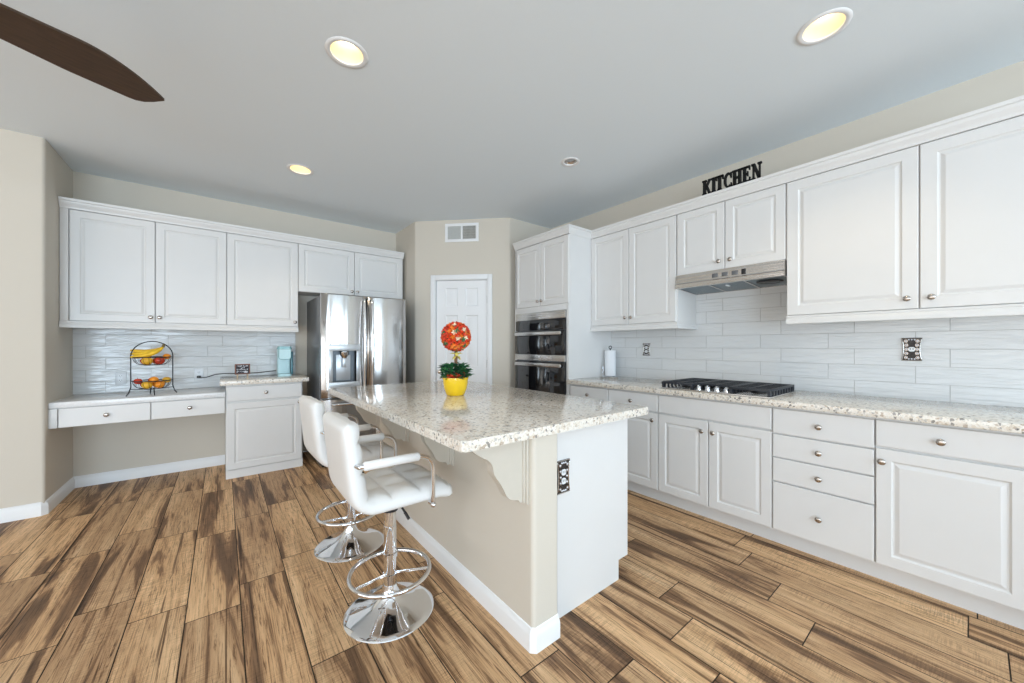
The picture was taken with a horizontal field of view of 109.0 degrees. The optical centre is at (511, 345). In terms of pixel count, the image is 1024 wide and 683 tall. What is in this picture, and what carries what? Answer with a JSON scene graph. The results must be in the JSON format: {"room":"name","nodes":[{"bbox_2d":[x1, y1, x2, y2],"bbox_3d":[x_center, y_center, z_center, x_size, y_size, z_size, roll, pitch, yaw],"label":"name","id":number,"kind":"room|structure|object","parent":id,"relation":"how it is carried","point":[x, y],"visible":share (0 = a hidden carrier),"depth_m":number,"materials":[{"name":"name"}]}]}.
{"room":"kitchen","nodes":[
{"label":"kitchen","id":0,"kind":"room"},
{"bbox_2d":[0,128,72,508],"bbox_3d":[-5.075,-0.141,1.877,3.574,2.771,0.764,0,0,-38],"label":"wall","id":1,"kind":"structure","parent":0,"point":[36,354],"depth_m":2.65,"materials":[{"name":"beige paint"}]},
{"bbox_2d":[73,171,395,476],"bbox_3d":[-2.746,-0.192,4.132,2.878,2.871,0.120,0,0,-38],"label":"wall","id":2,"kind":"structure","parent":0,"point":[100,448],"depth_m":3.61,"materials":[{"name":"beige paint"}]},
{"bbox_2d":[0,455,224,523],"bbox_3d":[-4.623,1.194,2.149,4.620,0.100,0.658,0,0,-38],"label":"baseboard","id":3,"kind":"structure","parent":2,"relation":"attached to","point":[152,470],"depth_m":3.28,"materials":[{"name":"white paint"}]},
{"bbox_2d":[48,387,225,428],"bbox_3d":[-3.234,0.527,3.274,1.045,0.196,0.601,0,0,-38],"label":"desk","id":4,"kind":"object","parent":2,"relation":"attached to","point":[102,408],"visible":1,"depth_m":3.04,"materials":[{"name":"white wood"}]},
{"bbox_2d":[126,341,176,396],"bbox_3d":[-3.144,0.192,3.193,0.252,0.469,0.252,0,0,-3],"label":"fruit basket","id":5,"kind":"object","parent":4,"relation":"on","point":[136,362],"visible":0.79,"depth_m":3.15,"materials":[{"name":"black metal"}]},
{"bbox_2d":[134,379,142,383],"bbox_3d":[-3.195,0.300,3.120,0.056,0.055,0.056,0,0,-7],"label":"apple","id":6,"kind":"object","parent":5,"relation":"in","point":[135,379],"visible":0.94,"depth_m":3.10,"materials":[{"name":"red food"}]},
{"bbox_2d":[141,358,152,364],"bbox_3d":[-3.137,0.125,3.140,0.074,0.073,0.074,0,0,30],"label":"apple","id":7,"kind":"object","parent":5,"relation":"in","point":[146,360],"visible":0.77,"depth_m":3.12,"materials":[{"name":"yellow food"}]},
{"bbox_2d":[141,382,152,388],"bbox_3d":[-3.137,0.336,3.140,0.074,0.068,0.074,0,0,-43],"label":"mango","id":8,"kind":"object","parent":5,"relation":"in","point":[147,385],"visible":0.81,"depth_m":3.12,"materials":[{"name":"yellow food"}]},
{"bbox_2d":[130,344,164,357],"bbox_3d":[-3.166,0.047,3.170,0.227,0.122,0.108,0,0,-34],"label":"banana bunch","id":9,"kind":"object","parent":5,"relation":"in","point":[149,352],"visible":0.93,"depth_m":3.15,"materials":[{"name":"yellow food"}]},
{"bbox_2d":[131,379,171,388],"bbox_3d":[-3.144,0.337,3.193,0.252,0.074,0.264,0,0,38],"label":"wire bowl","id":10,"kind":"object","parent":5,"relation":"on","point":[164,386],"depth_m":3.15,"materials":[{"name":"black metal"}]},
{"bbox_2d":[132,356,171,364],"bbox_3d":[-3.144,0.132,3.193,0.252,0.074,0.264,0,0,38],"label":"wire bowl","id":11,"kind":"object","parent":5,"relation":"on","point":[136,362],"depth_m":3.16,"materials":[{"name":"black metal"}]},
{"bbox_2d":[149,377,158,382],"bbox_3d":[-3.084,0.292,3.147,0.058,0.053,0.058,0,0,-4],"label":"orange","id":12,"kind":"object","parent":5,"relation":"in","point":[151,378],"visible":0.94,"depth_m":3.13,"materials":[{"name":"orange food"}]},
{"bbox_2d":[153,380,164,387],"bbox_3d":[-3.091,0.336,3.200,0.074,0.068,0.074,0,0,16],"label":"orange","id":13,"kind":"object","parent":5,"relation":"in","point":[157,384],"visible":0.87,"depth_m":3.18,"materials":[{"name":"orange food"}]},
{"bbox_2d":[153,356,164,363],"bbox_3d":[-3.091,0.125,3.200,0.074,0.073,0.074,0,0,0],"label":"apple","id":14,"kind":"object","parent":5,"relation":"in","point":[156,360],"visible":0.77,"depth_m":3.18,"materials":[{"name":"red food"}]},
{"bbox_2d":[162,377,170,382],"bbox_3d":[-3.087,0.304,3.264,0.062,0.053,0.062,0,0,28],"label":"mango","id":15,"kind":"object","parent":5,"relation":"in","point":[164,378],"visible":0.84,"depth_m":3.25,"materials":[{"name":"food"}]},
{"bbox_2d":[60,207,226,324],"bbox_3d":[-3.301,-0.685,3.369,1.053,0.965,0.368,0,0,-38],"label":"upper cabinet","id":16,"kind":"object","parent":2,"relation":"attached to","point":[113,268],"visible":1,"depth_m":3.20,"materials":[{"name":"white wood"}]},
{"bbox_2d":[59,320,297,331],"bbox_3d":[-2.970,-0.175,3.442,1.663,0.054,0.044,0,0,-38],"label":"trim","id":17,"kind":"structure","parent":16,"relation":"attached to","point":[68,324],"depth_m":3.32,"materials":[{"name":"white wood"}]},
{"bbox_2d":[73,328,294,394],"bbox_3d":[-3.173,0.129,3.712,1.686,0.630,0.008,0,0,-38],"label":"tiled wall","id":18,"kind":"structure","parent":2,"relation":"attached to","point":[98,353],"depth_m":3.58,"materials":[{"name":"white tile"}]},
{"bbox_2d":[115,372,125,384],"bbox_3d":[-3.601,0.299,3.361,0.070,0.115,0.009,0,0,-38],"label":"wall outlet","id":19,"kind":"object","parent":18,"relation":"attached to","point":[120,377],"visible":1,"depth_m":3.36,"materials":[{"name":"white plastic"}]},
{"bbox_2d":[194,369,202,379],"bbox_3d":[-3.172,0.289,3.701,0.070,0.115,0.009,0,0,-38],"label":"wall outlet","id":20,"kind":"object","parent":18,"relation":"attached to","point":[197,372],"visible":0.99,"depth_m":3.69,"materials":[{"name":"white plastic"}]},
{"bbox_2d":[227,233,297,326],"bbox_3d":[-2.649,-0.685,3.885,0.609,0.965,0.368,0,0,-38],"label":"upper cabinet","id":21,"kind":"object","parent":2,"relation":"attached to","point":[262,274],"visible":0.98,"depth_m":3.75,"materials":[{"name":"white wood"}]},
{"bbox_2d":[298,244,402,298],"bbox_3d":[-1.950,-0.879,4.439,1.171,0.578,0.368,0,0,-38],"label":"upper cabinet","id":22,"kind":"object","parent":2,"relation":"attached to","point":[320,269],"visible":0.95,"depth_m":4.26,"materials":[{"name":"white wood"}]},
{"bbox_2d":[58,196,403,259],"bbox_3d":[-2.501,-1.147,3.793,2.836,0.078,0.056,0,0,-38],"label":"trim","id":23,"kind":"structure","parent":22,"relation":"attached to","point":[64,202],"depth_m":3.49,"materials":[{"name":"white wood"}]},
{"bbox_2d":[396,218,550,387],"bbox_3d":[-0.558,-0.141,4.657,2.168,2.771,0.508,0,0,6],"label":"wall","id":24,"kind":"structure","parent":0,"point":[424,247],"depth_m":4.43,"materials":[{"name":"beige paint"}]},
{"bbox_2d":[430,274,491,383],"bbox_3d":[-0.609,0.193,4.460,0.762,2.103,0.118,0,0,7],"label":"trim","id":25,"kind":"structure","parent":24,"relation":"attached to","point":[433,278],"depth_m":4.43,"materials":[{"name":"white paint"}]},
{"bbox_2d":[437,280,486,383],"bbox_3d":[-0.609,0.223,4.421,0.638,2.027,0.098,0,0,7],"label":"door","id":26,"kind":"structure","parent":24,"relation":"in","point":[465,302],"depth_m":4.43,"materials":[{"name":"white paint"}]},
{"bbox_2d":[445,223,478,241],"bbox_3d":[-0.607,-1.368,4.412,0.415,0.224,0.011,0,0,7],"label":"air vent","id":27,"kind":"object","parent":24,"relation":"in","point":[456,232],"visible":1,"depth_m":4.41,"materials":[{"name":"white metal"}]},
{"bbox_2d":[0,0,1023,233],"bbox_3d":[-0.792,-1.527,0.000,7.959,0.001,8.784,0,0,-38],"label":"ceiling","id":28,"kind":"structure","parent":0,"point":[457,109],"depth_m":2.19,"materials":[{"name":"white paint"}]},
{"bbox_2d":[0,3,164,101],"bbox_3d":[-1.950,-1.277,0.952,1.466,0.500,1.457,0,0,-38],"label":"ceiling fan","id":29,"kind":"object","parent":28,"relation":"hanging from","point":[68,52],"visible":1,"depth_m":1.38,"materials":[{"name":"brown wood"}]},
{"bbox_2d":[286,164,313,175],"bbox_3d":[-1.834,-1.575,3.166,0.208,0.108,0.208,0,0,-38],"label":"recessed light","id":30,"kind":"object","parent":28,"relation":"in","point":[299,169],"visible":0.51,"depth_m":3.21,"materials":[{"name":"white paint"}]},
{"bbox_2d":[325,36,367,68],"bbox_3d":[-0.861,-1.575,1.905,0.208,0.108,0.208,0,0,-38],"label":"recessed light","id":31,"kind":"object","parent":28,"relation":"in","point":[346,52],"visible":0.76,"depth_m":1.95,"materials":[{"name":"white paint"}]},
{"bbox_2d":[561,157,579,166],"bbox_3d":[0.485,-1.534,3.031,0.154,0.026,0.154,0,0,-38],"label":"recessed light","id":32,"kind":"object","parent":28,"relation":"in","point":[570,161],"visible":1,"depth_m":3.05,"materials":[{"name":"white paint"}]},
{"bbox_2d":[796,7,852,45],"bbox_3d":[1.494,-1.575,1.751,0.208,0.108,0.208,0,0,-38],"label":"recessed light","id":33,"kind":"object","parent":28,"relation":"in","point":[828,24],"visible":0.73,"depth_m":1.78,"materials":[{"name":"white paint"}]},
{"bbox_2d":[0,451,1023,682],"bbox_3d":[-0.792,1.246,0.000,7.959,0.003,8.784,0,0,-38],"label":"floor","id":34,"kind":"structure","parent":0,"point":[199,575],"depth_m":1.74,"materials":[{"name":"brown wood"}]},
{"bbox_2d":[225,382,302,479],"bbox_3d":[-2.577,0.807,3.793,0.626,0.874,0.602,0,0,-38],"label":"base cabinet","id":35,"kind":"object","parent":34,"relation":"on","point":[263,426],"visible":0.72,"depth_m":3.56,"materials":[{"name":"white wood"}]},
{"bbox_2d":[220,374,308,385],"bbox_3d":[-2.571,0.346,3.792,0.722,0.042,0.613,0,0,-38],"label":"countertop","id":36,"kind":"structure","parent":35,"relation":"on","point":[258,379],"depth_m":3.63,"materials":[{"name":"stone"}]},
{"bbox_2d":[235,364,249,379],"bbox_3d":[-2.613,0.251,3.540,0.030,0.148,0.120,0,0,44],"label":"chalkboard sign","id":37,"kind":"object","parent":36,"relation":"on","point":[239,368],"visible":0.98,"depth_m":3.53,"materials":[{"name":"brown wood"}]},
{"bbox_2d":[277,346,292,376],"bbox_3d":[-2.476,0.166,3.989,0.151,0.318,0.270,0,0,-35],"label":"coffee maker","id":38,"kind":"object","parent":36,"relation":"on","point":[284,353],"visible":1,"depth_m":3.95,"materials":[{"name":"teal plastic"}]},
{"bbox_2d":[197,370,275,377],"bbox_3d":[-2.879,0.298,3.836,0.672,0.057,0.060,0,0,-31],"label":"power cord","id":39,"kind":"object","parent":38,"relation":"attached to","point":[273,370],"visible":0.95,"depth_m":3.76,"materials":[{"name":"black plastic"}]},
{"bbox_2d":[299,395,393,562],"bbox_3d":[-1.005,0.776,2.256,0.489,0.936,0.544,0,0,-40],"label":"bar stool","id":40,"kind":"object","parent":34,"relation":"on","point":[352,543],"visible":0.7,"depth_m":2.18,"materials":[{"name":"white leather"}]},
{"bbox_2d":[307,293,405,466],"bbox_3d":[-1.774,0.356,4.197,0.895,1.775,0.858,0,0,-38],"label":"refrigerator","id":41,"kind":"object","parent":34,"relation":"on","point":[353,340],"visible":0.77,"depth_m":3.86,"materials":[{"name":"silver metal"}]},
{"bbox_2d":[323,411,452,643],"bbox_3d":[-0.568,0.776,1.689,0.489,0.936,0.544,0,0,-38],"label":"bar stool","id":42,"kind":"object","parent":34,"relation":"on","point":[392,610],"visible":1,"depth_m":1.61,"materials":[{"name":"white leather"}]},
{"bbox_2d":[355,405,626,653],"bbox_3d":[-0.325,0.807,2.401,1.046,0.874,1.981,0,0,-38],"label":"kitchen island","id":43,"kind":"object","parent":34,"relation":"on","point":[530,554],"visible":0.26,"depth_m":1.74,"materials":[{"name":"beige paint"}]},
{"bbox_2d":[328,381,647,452],"bbox_3d":[-0.347,0.349,2.412,1.162,0.039,2.038,0,0,-38],"label":"island countertop","id":44,"kind":"structure","parent":43,"relation":"on","point":[485,416],"depth_m":1.88,"materials":[{"name":"stone"}]},
{"bbox_2d":[437,321,472,395],"bbox_3d":[-0.385,0.082,2.458,0.250,0.496,0.256,0,0,-38],"label":"topiary","id":45,"kind":"object","parent":44,"relation":"on","point":[455,336],"visible":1,"depth_m":2.40,"materials":[{"name":"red plant"}]},
{"bbox_2d":[557,458,569,494],"bbox_3d":[0.236,0.599,1.673,0.084,0.150,0.012,0,0,-38],"label":"outlet cover","id":46,"kind":"object","parent":43,"relation":"attached to","point":[563,486],"visible":1,"depth_m":1.67,"materials":[{"name":"grey metal"}]},
{"bbox_2d":[515,234,610,394],"bbox_3d":[0.555,0.039,4.133,0.715,2.410,0.846,0,0,-38],"label":"tall cabinet","id":47,"kind":"object","parent":34,"relation":"on","point":[554,274],"visible":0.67,"depth_m":3.77,"materials":[{"name":"white wood"}]},
{"bbox_2d":[514,309,565,394],"bbox_3d":[0.520,0.232,4.109,0.681,1.185,0.780,0,0,-38],"label":"double wall oven","id":48,"kind":"object","parent":47,"relation":"in","point":[540,337],"visible":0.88,"depth_m":3.87,"materials":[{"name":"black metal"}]},
{"bbox_2d":[570,384,609,400],"bbox_3d":[0.958,0.810,3.607,0.718,0.868,0.474,0,0,-38],"label":"base cabinet","id":49,"kind":"object","parent":34,"relation":"on","point":[599,393],"visible":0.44,"depth_m":3.37,"materials":[{"name":"white wood"}]},
{"bbox_2d":[609,389,663,501],"bbox_3d":[1.251,0.810,3.237,0.718,0.868,0.470,0,0,-38],"label":"base cabinet","id":50,"kind":"object","parent":34,"relation":"on","point":[642,431],"visible":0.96,"depth_m":2.96,"materials":[{"name":"white wood"}]},
{"bbox_2d":[658,394,776,541],"bbox_3d":[1.631,0.810,2.757,0.718,0.868,0.755,0,0,-38],"label":"base cabinet","id":51,"kind":"object","parent":34,"relation":"on","point":[715,457],"visible":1,"depth_m":2.50,"materials":[{"name":"white wood"}]},
{"bbox_2d":[773,406,877,577],"bbox_3d":[2.007,0.810,2.283,0.718,0.868,0.454,0,0,-38],"label":"base cabinet","id":52,"kind":"object","parent":34,"relation":"on","point":[824,463],"visible":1,"depth_m":2.06,"materials":[{"name":"white wood"}]},
{"bbox_2d":[876,418,1023,629],"bbox_3d":[2.297,0.810,1.917,0.718,0.868,0.480,0,0,-38],"label":"base cabinet","id":53,"kind":"object","parent":34,"relation":"on","point":[950,499],"visible":0.99,"depth_m":1.70,"materials":[{"name":"white wood"}]},
{"bbox_3d":[2.539,0.810,1.611,0.717,0.868,0.300,0,0,-38],"label":"base cabinet","id":54,"kind":"object","parent":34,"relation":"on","visible":0},
{"bbox_2d":[566,376,1023,433],"bbox_3d":[1.720,0.350,2.644,0.720,0.040,2.930,0,0,-38],"label":"countertop","id":55,"kind":"structure","parent":54,"relation":"on","point":[966,415],"depth_m":2.05,"materials":[{"name":"stone"}]},
{"bbox_2d":[602,346,617,377],"bbox_3d":[1.040,0.165,3.865,0.160,0.330,0.160,0,0,22],"label":"paper towel holder","id":56,"kind":"object","parent":55,"relation":"on","point":[609,346],"visible":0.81,"depth_m":3.81,"materials":[{"name":"silver metal"}]},
{"bbox_2d":[605,350,615,375],"bbox_3d":[1.040,0.181,3.865,0.115,0.268,0.115,0,0,22],"label":"paper towel roll","id":57,"kind":"object","parent":56,"relation":"on","point":[610,355],"visible":1,"depth_m":3.82,"materials":[{"name":"white paper"}]},
{"bbox_2d":[660,378,795,398],"bbox_3d":[1.582,0.302,2.714,0.524,0.054,0.730,0,0,-38],"label":"gas cooktop","id":58,"kind":"object","parent":55,"relation":"in","point":[728,387],"visible":1,"depth_m":2.58,"materials":[{"name":"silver metal"}]},
{"bbox_2d":[551,60,1023,229],"bbox_3d":[2.862,-0.192,1.893,0.120,2.871,7.455,0,0,-38],"label":"wall","id":59,"kind":"structure","parent":0,"point":[1006,83],"depth_m":2.47,"materials":[{"name":"beige paint"}]},
{"bbox_2d":[591,215,695,325],"bbox_3d":[1.230,-0.685,3.541,0.372,0.965,0.917,0,0,-38],"label":"upper cabinet","id":60,"kind":"object","parent":59,"relation":"attached to","point":[634,270],"visible":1,"depth_m":3.36,"materials":[{"name":"white wood"}]},
{"bbox_2d":[590,322,696,331],"bbox_3d":[1.240,-0.175,3.539,0.356,0.054,0.931,0,0,-38],"label":"trim","id":61,"kind":"structure","parent":60,"relation":"attached to","point":[666,325],"depth_m":3.30,"materials":[{"name":"white wood"}]},
{"bbox_2d":[675,260,786,294],"bbox_3d":[1.751,-0.520,2.882,0.376,0.129,0.757,0,0,-38],"label":"range hood","id":62,"kind":"object","parent":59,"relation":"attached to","point":[774,273],"visible":1,"depth_m":2.78,"materials":[{"name":"silver metal"}]},
{"bbox_2d":[677,184,786,275],"bbox_3d":[1.753,-0.877,2.882,0.372,0.581,0.761,0,0,-38],"label":"upper cabinet","id":63,"kind":"object","parent":59,"relation":"attached to","point":[749,229],"visible":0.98,"depth_m":2.74,"materials":[{"name":"white wood"}]},
{"bbox_2d":[611,286,1023,407],"bbox_3d":[2.142,-0.116,2.699,0.008,0.960,3.371,0,0,-38],"label":"tiled wall","id":64,"kind":"structure","parent":59,"relation":"attached to","point":[743,335],"depth_m":2.56,"materials":[{"name":"white tile"}]},
{"bbox_2d":[643,343,649,355],"bbox_3d":[1.353,0.037,3.678,0.012,0.123,0.082,0,0,-38],"label":"outlet cover","id":65,"kind":"object","parent":64,"relation":"attached to","point":[646,346],"visible":1,"depth_m":3.67,"materials":[{"name":"grey metal"}]},
{"bbox_2d":[901,338,921,360],"bbox_3d":[2.475,0.022,2.261,0.012,0.143,0.088,0,0,-38],"label":"outlet cover","id":66,"kind":"object","parent":64,"relation":"attached to","point":[911,346],"visible":1,"depth_m":2.26,"materials":[{"name":"grey metal"}]},
{"bbox_2d":[787,115,1023,315],"bbox_3d":[2.365,-0.685,2.108,0.372,0.965,1.209,0,0,-38],"label":"upper cabinet","id":67,"kind":"object","parent":59,"relation":"attached to","point":[939,223],"visible":0.98,"depth_m":2.02,"materials":[{"name":"white wood"}]},
{"bbox_2d":[513,95,1023,250],"bbox_3d":[1.329,-1.147,2.881,0.389,0.078,3.768,0,0,-38],"label":"trim","id":68,"kind":"structure","parent":67,"relation":"attached to","point":[1014,107],"depth_m":2.32,"materials":[{"name":"white wood"}]},
{"bbox_2d":[702,161,761,195],"bbox_3d":[1.636,-1.244,2.735,0.018,0.115,0.407,0,0,-38],"label":"kitchen sign","id":69,"kind":"object","parent":68,"relation":"on","point":[755,170],"visible":1,"depth_m":2.71,"materials":[{"name":"black metal"}]},
{"bbox_2d":[786,304,1023,323],"bbox_3d":[2.257,-0.175,2.003,0.044,0.054,1.237,0,0,-38],"label":"trim","id":70,"kind":"structure","parent":67,"relation":"attached to","point":[1007,309],"depth_m":2.02,"materials":[{"name":"white wood"}]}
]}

